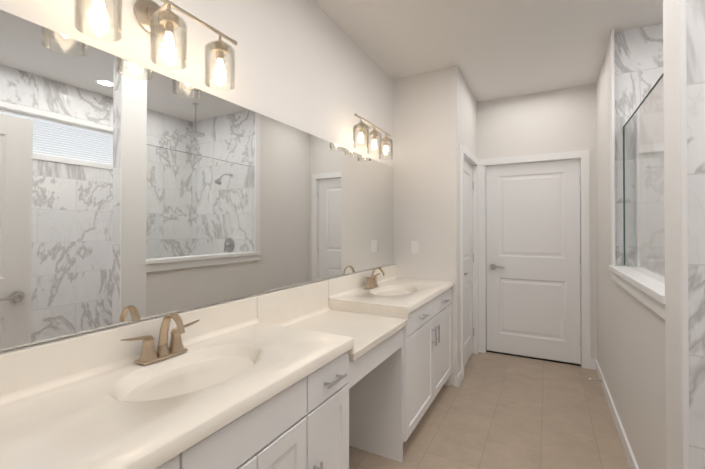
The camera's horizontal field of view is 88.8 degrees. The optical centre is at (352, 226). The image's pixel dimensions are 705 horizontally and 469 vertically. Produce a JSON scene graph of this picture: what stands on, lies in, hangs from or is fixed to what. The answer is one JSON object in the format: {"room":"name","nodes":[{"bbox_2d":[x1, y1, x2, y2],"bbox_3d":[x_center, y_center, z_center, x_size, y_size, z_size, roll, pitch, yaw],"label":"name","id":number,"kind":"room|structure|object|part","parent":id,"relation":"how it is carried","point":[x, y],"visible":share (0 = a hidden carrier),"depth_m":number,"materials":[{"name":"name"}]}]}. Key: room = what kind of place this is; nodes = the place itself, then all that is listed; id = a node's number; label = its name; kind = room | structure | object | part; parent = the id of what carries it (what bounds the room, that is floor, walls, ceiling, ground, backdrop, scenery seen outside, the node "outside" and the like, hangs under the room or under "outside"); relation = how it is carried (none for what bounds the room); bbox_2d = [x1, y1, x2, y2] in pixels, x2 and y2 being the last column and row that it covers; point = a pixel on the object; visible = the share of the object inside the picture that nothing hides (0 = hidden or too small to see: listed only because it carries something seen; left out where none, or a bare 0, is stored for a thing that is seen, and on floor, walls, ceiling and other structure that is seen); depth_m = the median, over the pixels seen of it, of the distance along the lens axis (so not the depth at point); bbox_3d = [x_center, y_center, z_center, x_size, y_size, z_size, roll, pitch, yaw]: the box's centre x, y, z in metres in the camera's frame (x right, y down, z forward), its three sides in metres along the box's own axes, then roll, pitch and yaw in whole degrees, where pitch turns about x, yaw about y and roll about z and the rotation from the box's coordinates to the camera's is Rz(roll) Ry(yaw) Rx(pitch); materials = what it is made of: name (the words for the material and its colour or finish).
{"room":"bathroom","nodes":[
{"label":"bathroom","id":0,"kind":"room"},
{"bbox_2d":[0,0,393,353],"bbox_3d":[-0.791,-0.021,1.306,0.120,2.740,4.962,0,-1,28],"label":"wall","id":1,"kind":"structure","parent":0,"point":[311,67],"depth_m":1.88,"materials":[{"name":"paint"}]},
{"bbox_2d":[74,0,237,89],"bbox_3d":[-0.657,-0.693,1.261,0.162,0.247,0.612,0,-1,28],"label":"sconce","id":2,"kind":"object","parent":1,"relation":"attached to","point":[155,19],"visible":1,"depth_m":1.26,"materials":[{"name":"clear glass"}]},
{"bbox_3d":[-0.743,-0.648,1.054,0.116,0.155,0.116,0,-1,28],"label":"lamp shade","id":3,"kind":"part","parent":2,"relation":"part of","materials":[{"name":"clear glass"}]},
{"bbox_3d":[-0.743,-0.643,1.054,0.033,0.080,0.033,0,-1,28],"label":"bulb","id":4,"kind":"part","parent":2,"relation":"part of","materials":[{"name":"white glass"}]},
{"bbox_3d":[-0.637,-0.647,1.250,0.116,0.155,0.116,0,-1,28],"label":"lamp shade","id":5,"kind":"part","parent":2,"relation":"part of","materials":[{"name":"clear glass"}]},
{"bbox_3d":[-0.637,-0.641,1.249,0.033,0.080,0.033,0,-1,28],"label":"bulb","id":6,"kind":"part","parent":2,"relation":"part of","materials":[{"name":"white glass"}]},
{"bbox_3d":[-0.532,-0.645,1.445,0.116,0.155,0.116,0,-1,28],"label":"lamp shade","id":7,"kind":"part","parent":2,"relation":"part of","materials":[{"name":"clear glass"}]},
{"bbox_3d":[-0.532,-0.640,1.445,0.033,0.080,0.033,0,-1,28],"label":"bulb","id":8,"kind":"part","parent":2,"relation":"part of","materials":[{"name":"white glass"}]},
{"bbox_2d":[0,9,393,350],"bbox_3d":[-0.468,-0.114,1.772,0.005,0.890,3.588,0,-1,28],"label":"mirror","id":9,"kind":"object","parent":1,"relation":"attached to","point":[130,192],"visible":1,"depth_m":1.27,"materials":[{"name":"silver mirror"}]},
{"bbox_2d":[256,280,327,324],"bbox_3d":[-0.316,0.432,2.028,0.021,0.188,0.644,0,-1,28],"label":"backsplash","id":10,"kind":"structure","parent":1,"relation":"attached to","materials":[{"name":"stone"}]},
{"bbox_2d":[327,264,395,298],"bbox_3d":[0.116,0.406,2.828,0.021,0.122,1.170,0,-1,28],"label":"backsplash","id":11,"kind":"structure","parent":1,"relation":"attached to","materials":[{"name":"stone"}]},
{"bbox_2d":[353,113,392,159],"bbox_3d":[0.146,-0.681,2.747,0.162,0.247,0.612,0,-1,28],"label":"sconce","id":12,"kind":"object","parent":1,"relation":"attached to","point":[363,129],"visible":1,"depth_m":2.72,"materials":[{"name":"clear glass"}]},
{"bbox_3d":[0.060,-0.637,2.541,0.116,0.155,0.116,0,-1,28],"label":"lamp shade","id":13,"kind":"part","parent":12,"relation":"part of","materials":[{"name":"clear glass"}]},
{"bbox_3d":[0.060,-0.631,2.541,0.033,0.080,0.033,0,-1,28],"label":"bulb","id":14,"kind":"part","parent":12,"relation":"part of","materials":[{"name":"white glass"}]},
{"bbox_3d":[0.166,-0.635,2.736,0.116,0.155,0.116,0,-1,28],"label":"lamp shade","id":15,"kind":"part","parent":12,"relation":"part of","materials":[{"name":"clear glass"}]},
{"bbox_3d":[0.272,-0.634,2.932,0.116,0.155,0.116,0,-1,28],"label":"lamp shade","id":16,"kind":"part","parent":12,"relation":"part of","materials":[{"name":"clear glass"}]},
{"bbox_2d":[460,73,461,370],"bbox_3d":[0.919,-0.006,3.252,0.120,2.740,0.088,0,-1,28],"label":"wall","id":17,"kind":"structure","parent":0,"point":[460,142],"depth_m":3.22,"materials":[{"name":"paint"}]},
{"bbox_2d":[462,77,475,156],"bbox_3d":[1.109,-1.025,3.611,0.120,0.695,0.710,0,-1,28],"label":"wall","id":18,"kind":"structure","parent":0,"point":[468,120],"depth_m":3.55,"materials":[{"name":"paint"}]},
{"bbox_2d":[464,158,472,366],"bbox_3d":[1.145,0.344,3.580,0.094,2.022,0.698,0,-1,28],"label":"door","id":19,"kind":"structure","parent":18,"relation":"in","point":[468,259],"depth_m":3.69,"materials":[{"name":"paint"}]},
{"bbox_2d":[475,100,476,157],"bbox_3d":[1.298,0.000,3.954,0.120,2.740,0.088,0,-1,28],"label":"wall","id":20,"kind":"structure","parent":0,"point":[476,128],"depth_m":3.95,"materials":[{"name":"paint"}]},
{"bbox_2d":[313,0,662,101],"bbox_3d":[0.717,-1.418,1.006,3.070,0.050,6.088,0,-1,28],"label":"ceiling","id":21,"kind":"structure","parent":0,"point":[494,49],"depth_m":2.60,"materials":[{"name":"paint"}]},
{"bbox_2d":[349,350,629,468],"bbox_3d":[0.717,1.372,0.984,3.070,0.050,6.088,0,-1,28],"label":"floor","id":22,"kind":"structure","parent":0,"point":[497,411],"depth_m":2.47,"materials":[{"name":"tile"}]},
{"bbox_2d":[0,264,453,468],"bbox_3d":[-0.240,0.843,1.585,0.572,1.016,3.689,0,-1,28],"label":"bathroom vanity","id":23,"kind":"object","parent":22,"relation":"on","point":[324,374],"visible":1,"depth_m":1.21,"materials":[{"name":"paint"}]},
{"bbox_2d":[121,312,199,365],"bbox_3d":[-0.626,0.374,1.235,0.135,0.160,0.288,0,-1,28],"label":"faucet","id":24,"kind":"object","parent":23,"relation":"on","point":[150,354],"visible":1,"depth_m":1.23,"materials":[{"name":"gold metal"}]},
{"bbox_2d":[286,310,406,360],"bbox_3d":[-0.083,0.543,1.901,0.552,0.035,0.644,0,-1,28],"label":"countertop","id":25,"kind":"structure","parent":23,"relation":"on","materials":[{"name":"stone"}]},
{"bbox_2d":[364,267,384,288],"bbox_3d":[0.182,0.386,2.731,0.135,0.160,0.288,0,-1,28],"label":"faucet","id":26,"kind":"object","parent":23,"relation":"on","point":[371,283],"visible":1,"depth_m":2.72,"materials":[{"name":"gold metal"}]},
{"bbox_3d":[0.434,0.581,2.327,0.019,0.129,0.568,0,-1,28],"label":"vanity drawer","id":27,"kind":"part","parent":23,"relation":"part of","materials":[{"name":"paint"}]},
{"bbox_3d":[0.434,0.946,2.325,0.019,0.586,0.568,0,-1,28],"label":"vanity door","id":28,"kind":"part","parent":23,"relation":"part of","materials":[{"name":"paint"}]},
{"bbox_3d":[0.575,0.770,2.530,0.035,0.130,0.011,0,-1,28],"label":"vanity handle","id":29,"kind":"part","parent":23,"relation":"part of","materials":[{"name":"silver metal"}]},
{"bbox_3d":[0.613,0.770,2.601,0.035,0.130,0.011,0,-1,28],"label":"vanity handle","id":30,"kind":"part","parent":23,"relation":"part of","materials":[{"name":"silver metal"}]},
{"bbox_3d":[0.707,0.585,2.832,0.019,0.129,0.568,0,-1,28],"label":"vanity drawer","id":31,"kind":"part","parent":23,"relation":"part of","materials":[{"name":"paint"}]},
{"bbox_3d":[0.707,0.950,2.829,0.019,0.586,0.568,0,-1,28],"label":"vanity door","id":32,"kind":"part","parent":23,"relation":"part of","materials":[{"name":"paint"}]},
{"bbox_2d":[394,23,662,385],"bbox_3d":[1.711,-0.010,2.708,2.950,2.740,0.123,0,-1,28],"label":"wall","id":33,"kind":"structure","parent":0,"point":[427,160],"depth_m":3.18,"materials":[{"name":"paint"}]},
{"bbox_2d":[411,241,418,253],"bbox_3d":[0.564,0.187,3.251,0.070,0.116,0.008,0,-1,28],"label":"light switch","id":34,"kind":"object","parent":33,"relation":"attached to","point":[414,247],"visible":1,"depth_m":3.25,"materials":[{"name":"plastic"}]},
{"bbox_2d":[454,376,458,386],"bbox_3d":[0.887,1.318,3.065,0.034,0.090,0.013,0,-1,28],"label":"baseboard return","id":35,"kind":"object","parent":33,"relation":"attached to","point":[456,378],"visible":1,"depth_m":3.06,"materials":[{"name":"paint"}]},
{"bbox_2d":[458,371,461,385],"bbox_3d":[0.931,1.318,3.123,0.013,0.090,0.130,0,-1,28],"label":"baseboard","id":36,"kind":"structure","parent":33,"relation":"attached to","point":[460,376],"depth_m":3.12,"materials":[{"name":"paint"}]},
{"bbox_2d":[477,83,596,359],"bbox_3d":[1.882,-0.002,3.757,1.335,2.740,0.120,0,-1,28],"label":"wall","id":37,"kind":"structure","parent":0,"point":[539,123],"depth_m":3.64,"materials":[{"name":"paint"}]},
{"bbox_2d":[460,143,590,380],"bbox_3d":[1.603,0.312,3.400,1.140,2.106,0.968,0,-1,28],"label":"door frame","id":38,"kind":"structure","parent":37,"relation":"attached to","point":[583,156],"depth_m":3.59,"materials":[{"name":"paint"}]},
{"bbox_2d":[486,159,580,363],"bbox_3d":[1.850,0.341,3.724,0.882,2.014,0.094,0,-1,28],"label":"end door","id":39,"kind":"structure","parent":37,"relation":"in","point":[533,264],"depth_m":3.72,"materials":[{"name":"paint"}]},
{"bbox_3d":[1.552,0.434,3.865,0.148,0.064,0.058,0,-1,28],"label":"handle","id":40,"kind":"part","parent":39,"relation":"part of","materials":[{"name":"silver metal"}]},
{"bbox_2d":[591,360,596,369],"bbox_3d":[2.308,1.321,3.441,0.056,0.090,0.013,0,-1,28],"label":"baseboard","id":41,"kind":"structure","parent":37,"relation":"attached to","point":[593,364],"depth_m":3.44,"materials":[{"name":"paint"}]},
{"bbox_2d":[596,0,704,468],"bbox_3d":[1.787,-0.013,2.303,0.120,2.740,2.528,0,-1,28],"label":"wall","id":42,"kind":"structure","parent":0,"point":[695,32],"depth_m":1.81,"materials":[{"name":"paint"}]},
{"bbox_2d":[596,361,638,468],"bbox_3d":[1.769,1.313,2.398,0.013,0.090,2.335,0,-1,28],"label":"baseboard","id":43,"kind":"structure","parent":42,"relation":"attached to","point":[631,460],"depth_m":2.37,"materials":[{"name":"paint"}]},
{"bbox_2d":[609,29,664,319],"bbox_3d":[1.583,-0.508,1.950,0.160,1.755,1.345,0,-1,28],"label":"window","id":44,"kind":"structure","parent":42,"relation":"in","point":[643,197],"depth_m":2.00,"materials":[{"name":"glass"}]},
{"bbox_2d":[663,0,689,468],"bbox_3d":[1.169,-0.021,1.303,0.018,2.740,0.200,0,-1,28],"label":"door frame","id":45,"kind":"structure","parent":42,"relation":"attached to","point":[676,235],"depth_m":1.27,"materials":[{"name":"paint"}]}
]}

